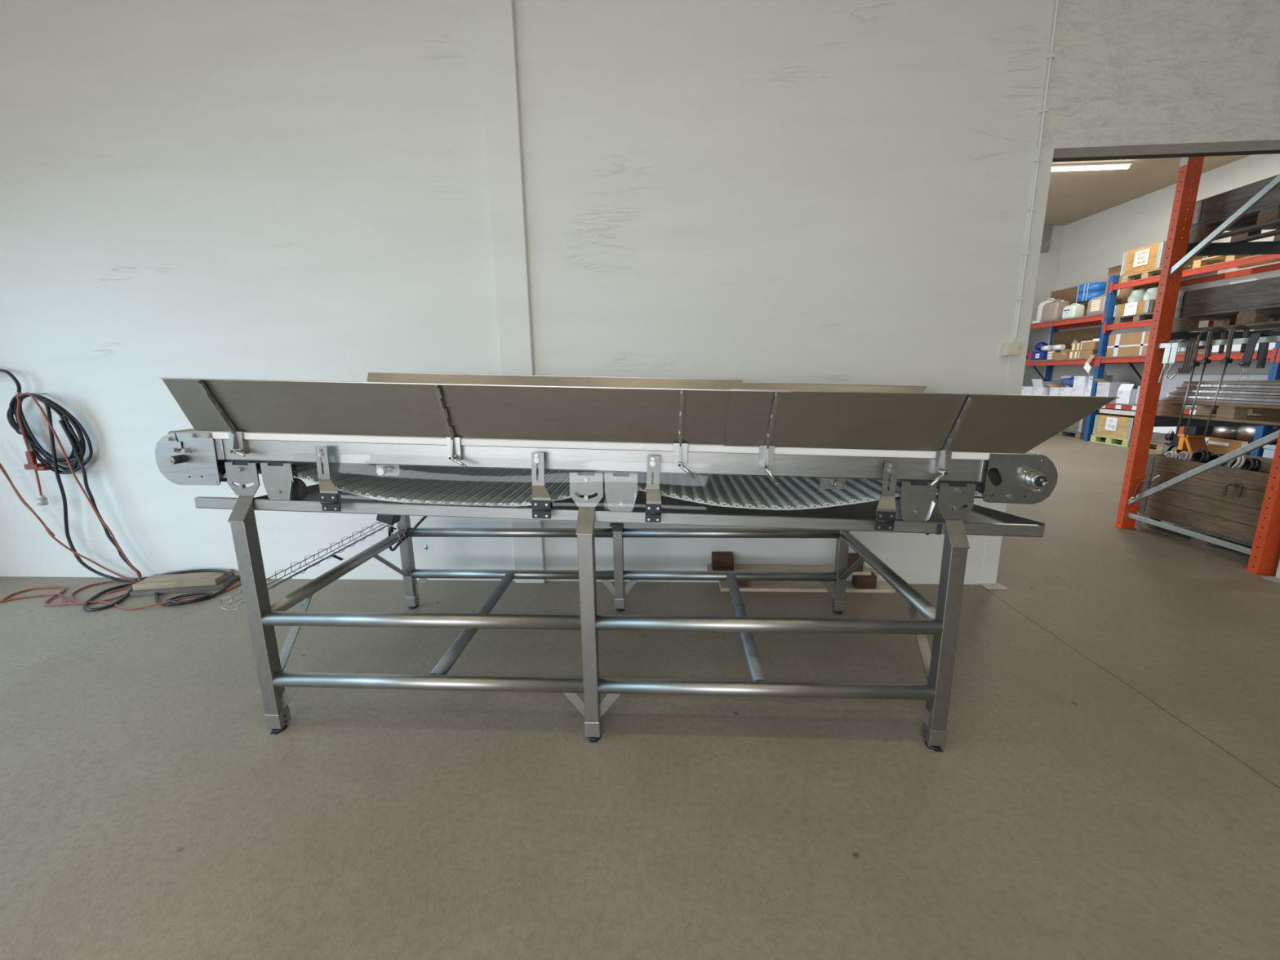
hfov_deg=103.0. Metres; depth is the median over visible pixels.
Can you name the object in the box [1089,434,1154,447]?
pallet
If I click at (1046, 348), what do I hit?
paper roll
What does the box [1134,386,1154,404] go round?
carton
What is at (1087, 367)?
note
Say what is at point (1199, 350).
cardboard box
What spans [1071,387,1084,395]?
carton
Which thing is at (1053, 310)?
canister
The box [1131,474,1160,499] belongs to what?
clamp
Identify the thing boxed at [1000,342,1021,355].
switch box
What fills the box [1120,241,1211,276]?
wooden crate
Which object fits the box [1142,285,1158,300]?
plastic bag
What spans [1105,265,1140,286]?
cardboard box
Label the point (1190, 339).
hook
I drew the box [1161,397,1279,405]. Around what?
sheet
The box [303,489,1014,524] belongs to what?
conveyor belt
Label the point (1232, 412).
pallet
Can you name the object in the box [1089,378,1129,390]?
carton
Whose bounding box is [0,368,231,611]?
cable
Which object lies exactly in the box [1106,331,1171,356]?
cardboard box
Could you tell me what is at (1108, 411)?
box
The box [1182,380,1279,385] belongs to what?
sheet
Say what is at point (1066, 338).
cardboard sheet
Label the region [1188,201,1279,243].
pallet
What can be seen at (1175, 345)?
hanger
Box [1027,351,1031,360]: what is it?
bin
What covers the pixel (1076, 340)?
parcel
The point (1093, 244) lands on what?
wall
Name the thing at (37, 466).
socket
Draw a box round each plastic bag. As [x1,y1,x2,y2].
[1035,342,1048,351]
[1058,377,1074,386]
[1127,288,1147,302]
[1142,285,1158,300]
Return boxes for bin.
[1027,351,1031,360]
[1031,351,1049,359]
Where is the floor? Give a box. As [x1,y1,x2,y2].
[0,431,1279,959]
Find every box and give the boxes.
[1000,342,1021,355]
[1050,285,1078,305]
[1051,349,1071,359]
[1059,351,1069,359]
[1068,350,1097,359]
[1071,341,1098,351]
[1079,301,1088,315]
[1099,408,1135,415]
[1104,282,1158,303]
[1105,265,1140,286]
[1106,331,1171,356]
[1177,346,1204,353]
[1262,444,1276,458]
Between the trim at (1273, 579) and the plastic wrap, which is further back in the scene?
the plastic wrap
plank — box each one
[129,575,239,596]
[132,568,234,591]
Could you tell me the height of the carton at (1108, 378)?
0.351 m
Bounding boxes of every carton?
[1021,386,1033,395]
[1031,378,1050,395]
[1042,381,1059,386]
[1046,383,1066,395]
[1059,386,1072,395]
[1061,375,1079,386]
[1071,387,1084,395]
[1072,376,1088,387]
[1084,387,1091,395]
[1087,370,1113,387]
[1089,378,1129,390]
[1095,390,1117,402]
[1115,383,1137,404]
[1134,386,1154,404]
[1157,373,1268,407]
[1211,342,1275,351]
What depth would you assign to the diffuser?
9.02 m
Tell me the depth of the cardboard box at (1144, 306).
9.79 m
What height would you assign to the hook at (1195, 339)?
0.294 m
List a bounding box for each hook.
[15,391,46,395]
[1177,337,1194,373]
[1180,337,1201,373]
[1182,337,1204,373]
[1185,336,1206,373]
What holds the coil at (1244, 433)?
on the wooden crate at (1226, 445)
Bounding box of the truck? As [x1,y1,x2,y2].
[1161,426,1208,453]
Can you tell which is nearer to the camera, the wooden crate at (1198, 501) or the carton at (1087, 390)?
the wooden crate at (1198, 501)
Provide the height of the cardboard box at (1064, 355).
0.160 m
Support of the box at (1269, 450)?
on the floor
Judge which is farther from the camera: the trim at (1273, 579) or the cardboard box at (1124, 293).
the cardboard box at (1124, 293)
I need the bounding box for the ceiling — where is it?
[1044,155,1249,226]
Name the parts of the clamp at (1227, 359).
rod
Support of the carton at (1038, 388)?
on the rack at (1106, 319)
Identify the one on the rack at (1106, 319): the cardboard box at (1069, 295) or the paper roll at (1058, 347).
the cardboard box at (1069, 295)
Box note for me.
[1083,355,1094,373]
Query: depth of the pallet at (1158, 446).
9.31 m
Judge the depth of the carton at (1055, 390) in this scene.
11.91 m
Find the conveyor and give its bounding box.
[155,372,1119,751]
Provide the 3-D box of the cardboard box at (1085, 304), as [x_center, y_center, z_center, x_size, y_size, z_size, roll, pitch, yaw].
[10.205,-3.799,11.370,0.420,0.360,0.620,0,12,3]
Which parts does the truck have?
frame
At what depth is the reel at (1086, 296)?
11.22 m
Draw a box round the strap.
[1237,333,1270,381]
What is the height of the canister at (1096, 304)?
0.420 m
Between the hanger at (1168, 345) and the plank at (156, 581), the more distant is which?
the hanger at (1168, 345)
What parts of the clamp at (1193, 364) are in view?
rod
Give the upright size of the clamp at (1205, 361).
0.885 m
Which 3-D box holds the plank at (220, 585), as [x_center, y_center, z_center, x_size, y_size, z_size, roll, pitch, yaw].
[-3.385,0.790,3.806,0.600,0.034,0.200,-3,12,-10]
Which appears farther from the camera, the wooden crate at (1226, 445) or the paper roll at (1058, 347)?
the paper roll at (1058, 347)
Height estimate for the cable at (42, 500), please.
1.451 m
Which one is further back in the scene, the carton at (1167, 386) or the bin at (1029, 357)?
the bin at (1029, 357)
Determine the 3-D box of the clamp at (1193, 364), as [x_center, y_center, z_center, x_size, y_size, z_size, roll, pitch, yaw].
[4.609,-0.789,4.231,0.134,0.859,0.058,0,12,3]
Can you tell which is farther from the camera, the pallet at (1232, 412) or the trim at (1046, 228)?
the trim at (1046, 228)
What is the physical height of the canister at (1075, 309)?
0.328 m
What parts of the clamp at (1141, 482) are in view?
frame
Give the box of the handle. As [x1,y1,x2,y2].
[1222,482,1242,497]
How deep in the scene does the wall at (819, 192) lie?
3.31 m
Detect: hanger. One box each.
[1158,339,1180,383]
[1165,339,1187,379]
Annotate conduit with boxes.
[1013,0,1059,342]
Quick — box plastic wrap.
[1173,289,1187,318]
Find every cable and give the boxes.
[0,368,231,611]
[0,462,241,609]
[16,392,140,594]
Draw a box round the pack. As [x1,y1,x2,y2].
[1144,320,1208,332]
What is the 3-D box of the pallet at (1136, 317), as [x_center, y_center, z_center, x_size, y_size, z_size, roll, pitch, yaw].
[9.925,-3.104,9.760,0.800,0.144,1.000,0,12,3]
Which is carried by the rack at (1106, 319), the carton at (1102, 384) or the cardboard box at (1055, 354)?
the cardboard box at (1055, 354)
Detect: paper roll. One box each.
[1040,345,1051,351]
[1049,344,1065,350]
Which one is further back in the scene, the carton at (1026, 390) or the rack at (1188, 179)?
the carton at (1026, 390)
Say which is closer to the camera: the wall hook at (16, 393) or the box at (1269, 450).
the wall hook at (16, 393)
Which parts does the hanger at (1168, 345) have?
bent rod, strap plate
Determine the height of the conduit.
3.376 m
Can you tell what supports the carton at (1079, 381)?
on the carton at (1076, 391)
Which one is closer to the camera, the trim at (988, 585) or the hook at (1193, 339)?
the trim at (988, 585)
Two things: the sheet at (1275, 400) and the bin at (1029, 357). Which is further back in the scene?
the bin at (1029, 357)
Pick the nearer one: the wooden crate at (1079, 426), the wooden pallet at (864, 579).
the wooden pallet at (864, 579)
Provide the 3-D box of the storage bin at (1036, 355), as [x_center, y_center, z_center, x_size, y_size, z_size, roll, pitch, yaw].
[9.760,-3.003,12.295,0.360,0.212,0.400,0,12,3]
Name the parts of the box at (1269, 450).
box lid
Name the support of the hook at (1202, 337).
hanging from the rack at (1188, 179)
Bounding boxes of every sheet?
[1051,327,1101,349]
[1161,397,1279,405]
[1166,395,1279,402]
[1168,391,1279,399]
[1173,389,1279,395]
[1175,386,1279,391]
[1181,383,1279,388]
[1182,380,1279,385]
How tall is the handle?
0.114 m
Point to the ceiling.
(1073, 196)
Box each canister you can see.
[1035,297,1058,320]
[1040,298,1070,321]
[1062,302,1084,319]
[1086,293,1121,315]
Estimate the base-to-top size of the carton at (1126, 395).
0.379 m
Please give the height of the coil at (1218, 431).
0.202 m
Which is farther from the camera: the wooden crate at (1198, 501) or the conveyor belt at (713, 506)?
the wooden crate at (1198, 501)
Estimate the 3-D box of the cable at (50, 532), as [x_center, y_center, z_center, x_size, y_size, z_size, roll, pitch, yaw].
[-3.939,0.288,3.630,1.828,1.103,0.535,0,12,3]
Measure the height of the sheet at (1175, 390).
0.021 m
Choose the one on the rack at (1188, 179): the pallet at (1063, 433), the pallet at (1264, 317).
the pallet at (1264, 317)
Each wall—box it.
[0,0,1279,584]
[1022,225,1064,386]
[1043,153,1279,415]
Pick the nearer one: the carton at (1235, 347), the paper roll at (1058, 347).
the carton at (1235, 347)
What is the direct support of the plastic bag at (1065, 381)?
on the carton at (1064, 391)
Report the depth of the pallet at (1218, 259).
8.46 m
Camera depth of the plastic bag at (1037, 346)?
12.42 m
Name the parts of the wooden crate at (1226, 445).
packed lid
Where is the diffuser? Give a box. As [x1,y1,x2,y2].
[1051,164,1129,171]
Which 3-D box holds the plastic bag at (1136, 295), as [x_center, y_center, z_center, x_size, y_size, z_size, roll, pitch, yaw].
[9.806,-3.523,9.987,0.404,0.457,0.291,0,12,3]
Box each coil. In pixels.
[1211,426,1238,437]
[1235,425,1279,441]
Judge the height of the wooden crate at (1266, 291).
0.197 m
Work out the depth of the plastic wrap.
4.50 m
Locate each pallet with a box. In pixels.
[706,551,895,592]
[1054,430,1106,439]
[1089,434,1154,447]
[1113,312,1153,324]
[1121,264,1217,283]
[1135,511,1279,570]
[1142,442,1213,453]
[1155,400,1279,426]
[1171,303,1279,332]
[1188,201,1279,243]
[1191,254,1279,268]
[1208,450,1227,453]
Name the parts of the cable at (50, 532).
second cord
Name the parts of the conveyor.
plate, support arm, clamp lever, cap plate, mounting plate, leg, hanger plate, rail, leg, long rail, long rail, support arm, clamp lever, panel, long rail, long rail, panel, cap plate, mounting plate, leg, plate, leg, hanger plate, support arm, clamp lever, long rail, long rail, long rail, long rail, clamp lever, support arm, panel, leg, rail, hanger plate, panel, clamp lever, leg, mounting plate, cap plate, support arm, plate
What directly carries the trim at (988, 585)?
attached to the wall at (819, 192)
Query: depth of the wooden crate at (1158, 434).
9.19 m
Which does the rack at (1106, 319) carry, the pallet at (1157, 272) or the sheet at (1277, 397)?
the pallet at (1157, 272)
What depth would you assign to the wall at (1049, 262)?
13.15 m
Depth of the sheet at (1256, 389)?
4.09 m
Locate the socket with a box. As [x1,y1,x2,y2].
[23,450,49,471]
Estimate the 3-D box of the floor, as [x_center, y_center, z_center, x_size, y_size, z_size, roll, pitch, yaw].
[2.452,0.372,5.792,16.330,0.120,18.050,0,12,3]
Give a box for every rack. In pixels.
[1025,253,1279,457]
[1112,156,1279,574]
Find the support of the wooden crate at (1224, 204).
on the pallet at (1248, 228)
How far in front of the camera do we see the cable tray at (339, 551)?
2.60 m
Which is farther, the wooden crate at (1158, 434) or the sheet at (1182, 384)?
the wooden crate at (1158, 434)
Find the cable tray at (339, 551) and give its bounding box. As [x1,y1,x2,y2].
[220,521,388,610]
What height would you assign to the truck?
0.717 m
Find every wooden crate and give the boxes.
[1063,410,1115,432]
[1092,414,1134,439]
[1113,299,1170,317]
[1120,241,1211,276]
[1137,449,1279,549]
[1144,426,1213,444]
[1179,276,1279,315]
[1191,174,1279,226]
[1204,435,1274,455]
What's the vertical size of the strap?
0.345 m
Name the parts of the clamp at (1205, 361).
rod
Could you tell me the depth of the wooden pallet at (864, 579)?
3.60 m
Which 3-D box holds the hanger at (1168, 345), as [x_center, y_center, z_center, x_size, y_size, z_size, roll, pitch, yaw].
[4.607,-1.028,4.431,0.088,0.368,0.051,0,12,3]
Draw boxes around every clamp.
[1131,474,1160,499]
[1175,331,1213,436]
[1183,327,1226,437]
[1202,324,1248,439]
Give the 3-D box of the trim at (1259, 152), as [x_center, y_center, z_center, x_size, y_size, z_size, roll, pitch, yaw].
[3.583,-2.150,3.192,2.542,0.196,0.075,0,12,3]
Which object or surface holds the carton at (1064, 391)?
on the rack at (1106, 319)
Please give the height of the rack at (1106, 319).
3.320 m
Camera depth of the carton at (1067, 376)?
11.90 m
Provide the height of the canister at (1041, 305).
0.582 m
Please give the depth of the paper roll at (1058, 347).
11.80 m
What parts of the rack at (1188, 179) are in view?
foot plate, foot plate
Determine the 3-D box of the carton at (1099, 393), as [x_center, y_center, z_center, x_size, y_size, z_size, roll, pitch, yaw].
[9.668,-1.719,10.454,0.382,0.240,0.300,0,12,3]
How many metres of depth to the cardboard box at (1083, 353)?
10.96 m
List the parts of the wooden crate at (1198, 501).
hose coil, hose coil, hose coil, hose coil, hose coil, hose coil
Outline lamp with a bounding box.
[1051,161,1133,171]
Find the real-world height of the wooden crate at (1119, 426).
0.417 m
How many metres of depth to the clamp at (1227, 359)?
3.93 m
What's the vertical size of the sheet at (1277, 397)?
0.021 m
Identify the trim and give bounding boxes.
[475,0,545,582]
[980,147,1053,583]
[980,582,1007,589]
[1040,225,1051,253]
[1052,150,1279,162]
[1262,576,1279,583]
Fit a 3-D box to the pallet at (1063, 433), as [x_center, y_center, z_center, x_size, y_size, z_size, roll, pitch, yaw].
[9.999,-1.076,11.636,0.800,0.144,1.200,0,12,3]
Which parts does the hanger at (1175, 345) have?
bent rod, strap plate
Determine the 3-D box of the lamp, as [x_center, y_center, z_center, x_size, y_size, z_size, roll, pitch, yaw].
[7.898,-5.550,9.054,1.530,0.090,0.120,0,12,3]
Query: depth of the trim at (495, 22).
3.27 m
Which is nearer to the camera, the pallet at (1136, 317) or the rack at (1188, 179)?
the rack at (1188, 179)
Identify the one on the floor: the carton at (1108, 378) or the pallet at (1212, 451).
the pallet at (1212, 451)
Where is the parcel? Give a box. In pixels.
[1071,338,1086,345]
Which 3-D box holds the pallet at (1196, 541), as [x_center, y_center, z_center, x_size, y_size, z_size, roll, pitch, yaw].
[5.199,0.493,4.347,0.800,0.144,1.200,0,12,3]
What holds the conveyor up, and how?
on the floor
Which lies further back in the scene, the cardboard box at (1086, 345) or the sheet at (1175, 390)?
the cardboard box at (1086, 345)
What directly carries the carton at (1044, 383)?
on the rack at (1106, 319)

